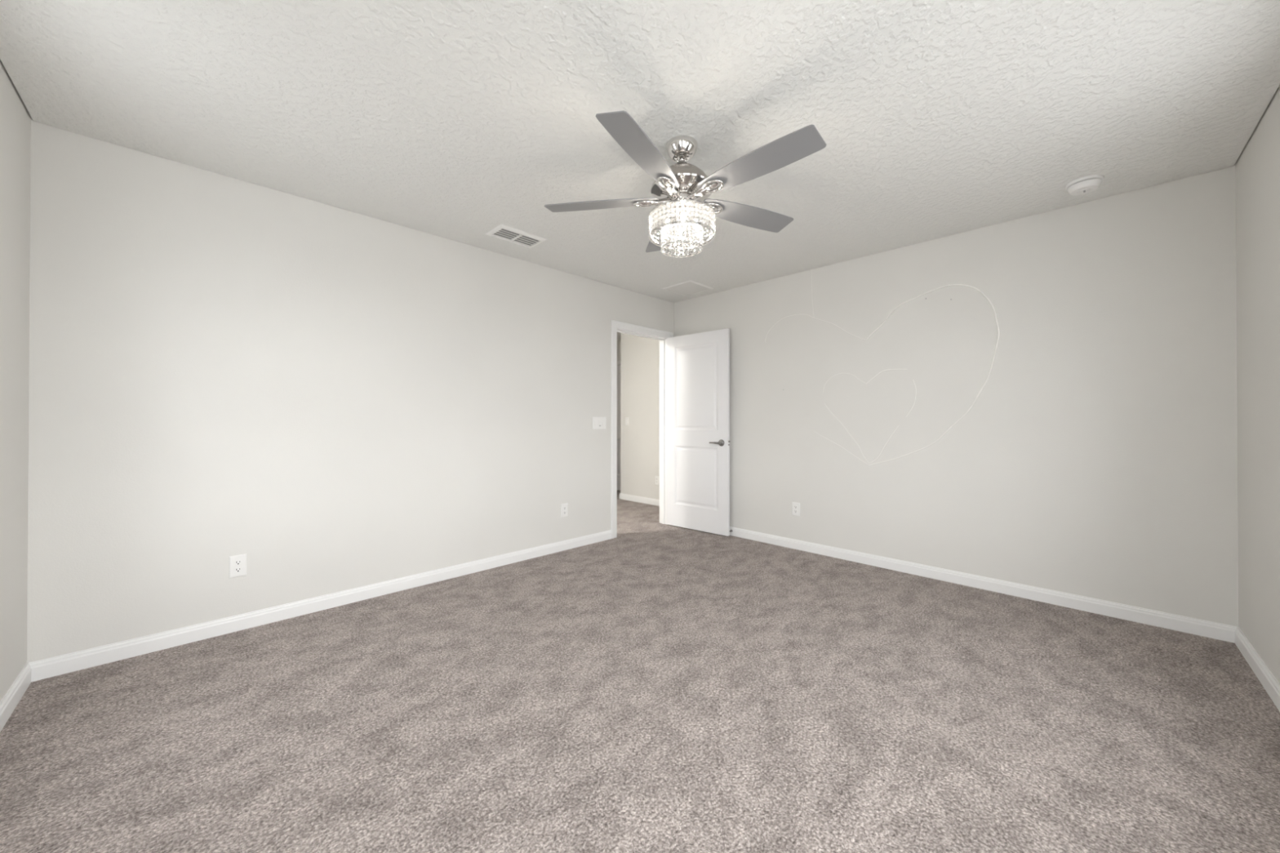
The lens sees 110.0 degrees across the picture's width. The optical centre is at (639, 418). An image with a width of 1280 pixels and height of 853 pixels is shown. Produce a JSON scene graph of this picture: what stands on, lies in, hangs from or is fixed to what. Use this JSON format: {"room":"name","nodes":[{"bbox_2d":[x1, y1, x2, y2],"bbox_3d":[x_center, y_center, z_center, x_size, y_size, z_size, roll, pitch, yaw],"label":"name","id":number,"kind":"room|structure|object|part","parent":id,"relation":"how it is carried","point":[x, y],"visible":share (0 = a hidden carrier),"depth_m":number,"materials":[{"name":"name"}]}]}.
{"room":"empty bedroom","nodes":[
{"label":"empty bedroom","id":0,"kind":"room"},
{"bbox_2d":[0,59,31,701],"bbox_3d":[-1.362,-0.100,0.564,0.120,2.470,3.786,0,0,-45],"label":"wall","id":1,"kind":"structure","parent":0,"point":[15,117],"depth_m":1.78,"materials":[{"name":"paint"}]},
{"bbox_2d":[0,662,31,732],"bbox_3d":[-1.315,1.094,0.605,0.014,0.083,3.786,0,0,-45],"label":"baseboard","id":2,"kind":"structure","parent":1,"relation":"attached to","point":[12,697],"depth_m":1.77,"materials":[{"name":"white paint"}]},
{"bbox_2d":[26,117,674,662],"bbox_3d":[-0.782,-0.082,3.899,5.650,2.470,0.120,0,0,-45],"label":"wall","id":3,"kind":"structure","parent":0,"point":[334,399],"depth_m":2.53,"materials":[{"name":"paint"}]},
{"bbox_2d":[229,554,246,577],"bbox_3d":[-2.171,0.798,2.420,0.071,0.116,0.009,0,0,-45],"label":"wall outlet","id":4,"kind":"object","parent":3,"relation":"attached to","point":[237,563],"visible":1,"depth_m":2.42,"materials":[{"name":"white plastic"}]},
{"bbox_2d":[234,567,242,572],"bbox_3d":[-2.169,0.817,2.418,0.034,0.025,0.003,0,0,-45],"label":"receptacle","id":5,"kind":"object","parent":4,"relation":"attached to","point":[236,569],"depth_m":2.42,"materials":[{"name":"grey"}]},
{"bbox_2d":[234,560,242,565],"bbox_3d":[-2.169,0.778,2.419,0.034,0.025,0.003,0,0,-45],"label":"receptacle","id":6,"kind":"object","parent":4,"relation":"attached to","point":[237,562],"depth_m":2.42,"materials":[{"name":"grey plastic"}]},
{"bbox_2d":[28,529,611,682],"bbox_3d":[-1.463,1.107,3.120,3.354,0.083,0.014,0,0,-45],"label":"baseboard","id":7,"kind":"structure","parent":3,"relation":"attached to","point":[57,665],"depth_m":2.50,"materials":[{"name":"white paint"}]},
{"bbox_2d":[560,502,568,517],"bbox_3d":[-0.661,0.806,3.925,0.071,0.116,0.009,0,0,-45],"label":"wall outlet","id":8,"kind":"object","parent":3,"relation":"attached to","point":[564,507],"visible":1,"depth_m":3.92,"materials":[{"name":"white plastic"}]},
{"bbox_2d":[592,417,606,429],"bbox_3d":[-0.378,0.044,4.207,0.163,0.116,0.012,0,0,-45],"label":"light switch","id":9,"kind":"object","parent":3,"relation":"attached to","point":[598,423],"visible":1,"depth_m":4.20,"materials":[{"name":"white plastic"}]},
{"bbox_2d":[610,320,673,538],"bbox_3d":[-0.006,0.106,4.672,0.894,2.103,0.156,0,0,-45],"label":"trim","id":10,"kind":"structure","parent":3,"relation":"attached to","point":[615,324],"depth_m":4.33,"materials":[{"name":"white paint"}]},
{"bbox_2d":[617,328,667,524],"bbox_3d":[-0.006,0.135,4.672,0.778,2.045,0.120,0,0,-45],"label":"trim","id":11,"kind":"structure","parent":3,"relation":"attached to","point":[663,341],"depth_m":4.92,"materials":[{"name":"white paint"}]},
{"bbox_2d":[666,328,729,536],"bbox_3d":[0.584,0.136,4.627,0.780,2.022,0.155,0,0,42],"label":"door","id":12,"kind":"structure","parent":3,"relation":"in","point":[698,364],"depth_m":4.59,"materials":[{"name":"white paint"}]},
{"bbox_3d":[0.751,0.241,4.411,0.146,0.066,0.060,0,0,42],"label":"handle","id":13,"kind":"part","parent":12,"relation":"part of","materials":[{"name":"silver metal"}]},
{"bbox_2d":[617,340,620,490],"bbox_3d":[-0.358,-0.064,7.391,0.120,2.470,1.360,0,0,-45],"label":"wall","id":14,"kind":"structure","parent":0,"point":[618,341],"depth_m":7.29,"materials":[{"name":"paint"}]},
{"bbox_2d":[617,364,620,489],"bbox_3d":[-0.391,0.148,7.329,0.035,2.022,0.760,0,0,-45],"label":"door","id":15,"kind":"structure","parent":14,"relation":"in","point":[618,366],"depth_m":7.26,"materials":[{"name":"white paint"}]},
{"bbox_2d":[0,489,1279,852],"bbox_3d":[-0.326,1.212,3.647,6.310,0.120,7.300,0,0,-45],"label":"floor","id":16,"kind":"structure","parent":0,"point":[655,686],"depth_m":1.67,"materials":[{"name":"carpet"}]},
{"bbox_2d":[0,0,1279,340],"bbox_3d":[-0.431,-1.354,3.554,5.650,0.130,6.940,0,0,-45],"label":"ceiling","id":17,"kind":"structure","parent":0,"point":[460,121],"depth_m":1.82,"materials":[{"name":"white paint"}]},
{"bbox_2d":[485,224,546,248],"bbox_3d":[-0.876,-1.285,3.186,0.358,0.011,0.226,0,0,-45],"label":"ceiling vent","id":18,"kind":"object","parent":17,"relation":"in","point":[502,232],"visible":1,"depth_m":3.17,"materials":[{"name":"white metal"}]},
{"bbox_2d":[544,111,826,257],"bbox_3d":[0.152,-1.046,2.131,1.231,0.498,1.294,0,0,9],"label":"ceiling fan","id":19,"kind":"object","parent":17,"relation":"hanging from","point":[682,187],"visible":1,"depth_m":2.01,"materials":[{"name":"silver metal"}]},
{"bbox_3d":[-0.184,-1.042,2.185,0.550,0.006,0.142,0,12,9],"label":"blade","id":20,"kind":"part","parent":19,"relation":"part of","materials":[{"name":"grey wood"}]},
{"bbox_3d":[0.022,-1.044,1.779,0.142,0.006,0.550,13,6,27],"label":"blade","id":21,"kind":"part","parent":19,"relation":"part of","materials":[{"name":"grey wood"}]},
{"bbox_3d":[0.138,-1.040,2.506,0.142,0.006,0.550,-12,2,-9],"label":"blade","id":22,"kind":"part","parent":19,"relation":"part of","materials":[{"name":"silver metal"}]},
{"bbox_3d":[0.132,-0.915,2.123,0.021,0.050,0.021,0,0,-45],"label":"bulb","id":23,"kind":"part","parent":19,"relation":"part of","materials":[{"name":"white glass"}]},
{"bbox_2d":[666,213,670,220],"bbox_3d":[0.132,-0.952,2.123,0.020,0.024,0.020,0,0,-45],"label":"bulb socket","id":24,"kind":"object","parent":19,"relation":"attached to","point":[668,215],"depth_m":2.11,"materials":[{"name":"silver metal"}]},
{"bbox_3d":[0.198,-1.048,2.123,0.296,0.064,0.296,0,0,-45],"label":"motor","id":25,"kind":"part","parent":19,"relation":"part of","materials":[{"name":"silver metal"}]},
{"bbox_3d":[0.198,-0.947,2.123,0.284,0.066,0.297,0,0,-45],"label":"lamp frame","id":26,"kind":"part","parent":19,"relation":"part of","materials":[{"name":"silver metal"}]},
{"bbox_3d":[0.198,-0.915,2.057,0.021,0.050,0.021,0,0,-45],"label":"bulb","id":27,"kind":"part","parent":19,"relation":"part of","materials":[{"name":"white glass"}]},
{"bbox_2d":[680,207,685,213],"bbox_3d":[0.198,-0.952,2.057,0.020,0.024,0.020,0,0,-45],"label":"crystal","id":28,"kind":"object","parent":19,"relation":"attached to","point":[682,209],"depth_m":2.05,"materials":[{"name":"clear glass"}]},
{"bbox_3d":[0.264,-0.915,2.123,0.021,0.050,0.021,0,0,-45],"label":"bulb","id":29,"kind":"part","parent":19,"relation":"part of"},
{"bbox_2d":[693,213,697,220],"bbox_3d":[0.264,-0.952,2.123,0.020,0.024,0.020,0,0,-45],"label":"bulb socket","id":30,"kind":"object","parent":19,"relation":"attached to","point":[695,216],"depth_m":2.11,"materials":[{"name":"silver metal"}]},
{"bbox_3d":[0.543,-1.041,2.299,0.550,0.006,0.142,0,-12,-27],"label":"blade","id":31,"kind":"part","parent":19,"relation":"part of","materials":[{"name":"grey wood"}]},
{"bbox_3d":[0.472,-1.043,1.849,0.550,0.006,0.142,0,-12,45],"label":"blade","id":32,"kind":"part","parent":19,"relation":"part of","materials":[{"name":"grey wood"}]},
{"bbox_2d":[662,280,713,296],"bbox_3d":[0.469,-1.280,4.424,0.365,0.009,0.363,0,0,-45],"label":"ceiling vent","id":33,"kind":"object","parent":17,"relation":"in","point":[688,287],"visible":1,"depth_m":4.41,"materials":[{"name":"white metal"}]},
{"bbox_2d":[1065,174,1104,195],"bbox_3d":[2.433,-1.267,2.453,0.152,0.052,0.152,0,0,-45],"label":"smoke detector","id":34,"kind":"object","parent":17,"relation":"attached to","point":[1086,184],"visible":1,"depth_m":2.42,"materials":[{"name":"white plastic"}]},
{"bbox_2d":[620,333,659,499],"bbox_3d":[0.447,-0.070,6.221,0.630,2.470,1.434,0,0,-45],"label":"wall","id":35,"kind":"structure","parent":0,"point":[639,356],"depth_m":6.23,"materials":[{"name":"paint"}]},
{"bbox_2d":[625,417,628,425],"bbox_3d":[-0.187,0.042,6.403,0.012,0.116,0.071,0,0,-45],"label":"light switch","id":36,"kind":"object","parent":35,"relation":"attached to","point":[626,418],"visible":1,"depth_m":6.40,"materials":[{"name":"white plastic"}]},
{"bbox_2d":[618,493,659,506],"bbox_3d":[0.214,1.123,5.993,0.014,0.083,1.448,0,0,-45],"label":"baseboard","id":37,"kind":"structure","parent":35,"relation":"attached to","point":[623,496],"depth_m":6.20,"materials":[{"name":"white paint"}]},
{"bbox_2d":[655,475,658,484],"bbox_3d":[0.227,0.829,5.985,0.009,0.116,0.071,0,0,-45],"label":"wall outlet","id":38,"kind":"object","parent":35,"relation":"attached to","point":[656,477],"visible":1,"depth_m":5.98,"materials":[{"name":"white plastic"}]},
{"bbox_2d":[674,163,1238,626],"bbox_3d":[1.800,-0.083,3.630,0.120,2.470,3.906,0,0,-45],"label":"wall","id":39,"kind":"structure","parent":0,"point":[1095,456],"depth_m":2.89,"materials":[{"name":"paint"}]},
{"bbox_2d":[791,502,799,515],"bbox_3d":[1.378,0.802,3.958,0.009,0.116,0.071,0,0,-45],"label":"wall outlet","id":40,"kind":"object","parent":39,"relation":"attached to","point":[795,506],"visible":1,"depth_m":3.96,"materials":[{"name":"white plastic"}]},
{"bbox_2d":[822,368,916,462],"bbox_3d":[1.793,-0.011,3.549,0.004,0.728,0.694,0,0,-45],"label":"heart outline","id":41,"kind":"object","parent":39,"relation":"attached to","point":[888,369],"visible":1,"depth_m":3.50,"materials":[{"name":"white"}]},
{"bbox_2d":[764,284,999,465],"bbox_3d":[1.771,-0.458,3.570,0.010,1.657,1.718,0,0,-45],"label":"heart outline","id":42,"kind":"object","parent":39,"relation":"attached to","point":[978,290],"visible":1,"depth_m":3.13,"materials":[{"name":"white"}]},
{"bbox_2d":[729,526,1236,643],"bbox_3d":[1.710,1.111,3.619,0.014,0.083,3.786,0,0,-45],"label":"baseboard","id":43,"kind":"structure","parent":39,"relation":"attached to","point":[1215,630],"depth_m":2.87,"materials":[{"name":"white paint"}]},
{"bbox_2d":[1235,84,1279,683],"bbox_3d":[1.534,-0.098,0.693,4.404,2.470,0.120,0,0,-45],"label":"wall","id":44,"kind":"structure","parent":0,"point":[1258,165],"depth_m":1.99,"materials":[{"name":"paint"}]},
{"bbox_2d":[1235,626,1279,711],"bbox_3d":[1.529,1.096,0.776,4.284,0.083,0.014,0,0,-45],"label":"baseboard","id":45,"kind":"structure","parent":44,"relation":"attached to","point":[1269,682],"depth_m":1.96,"materials":[{"name":"white paint"}]}
]}

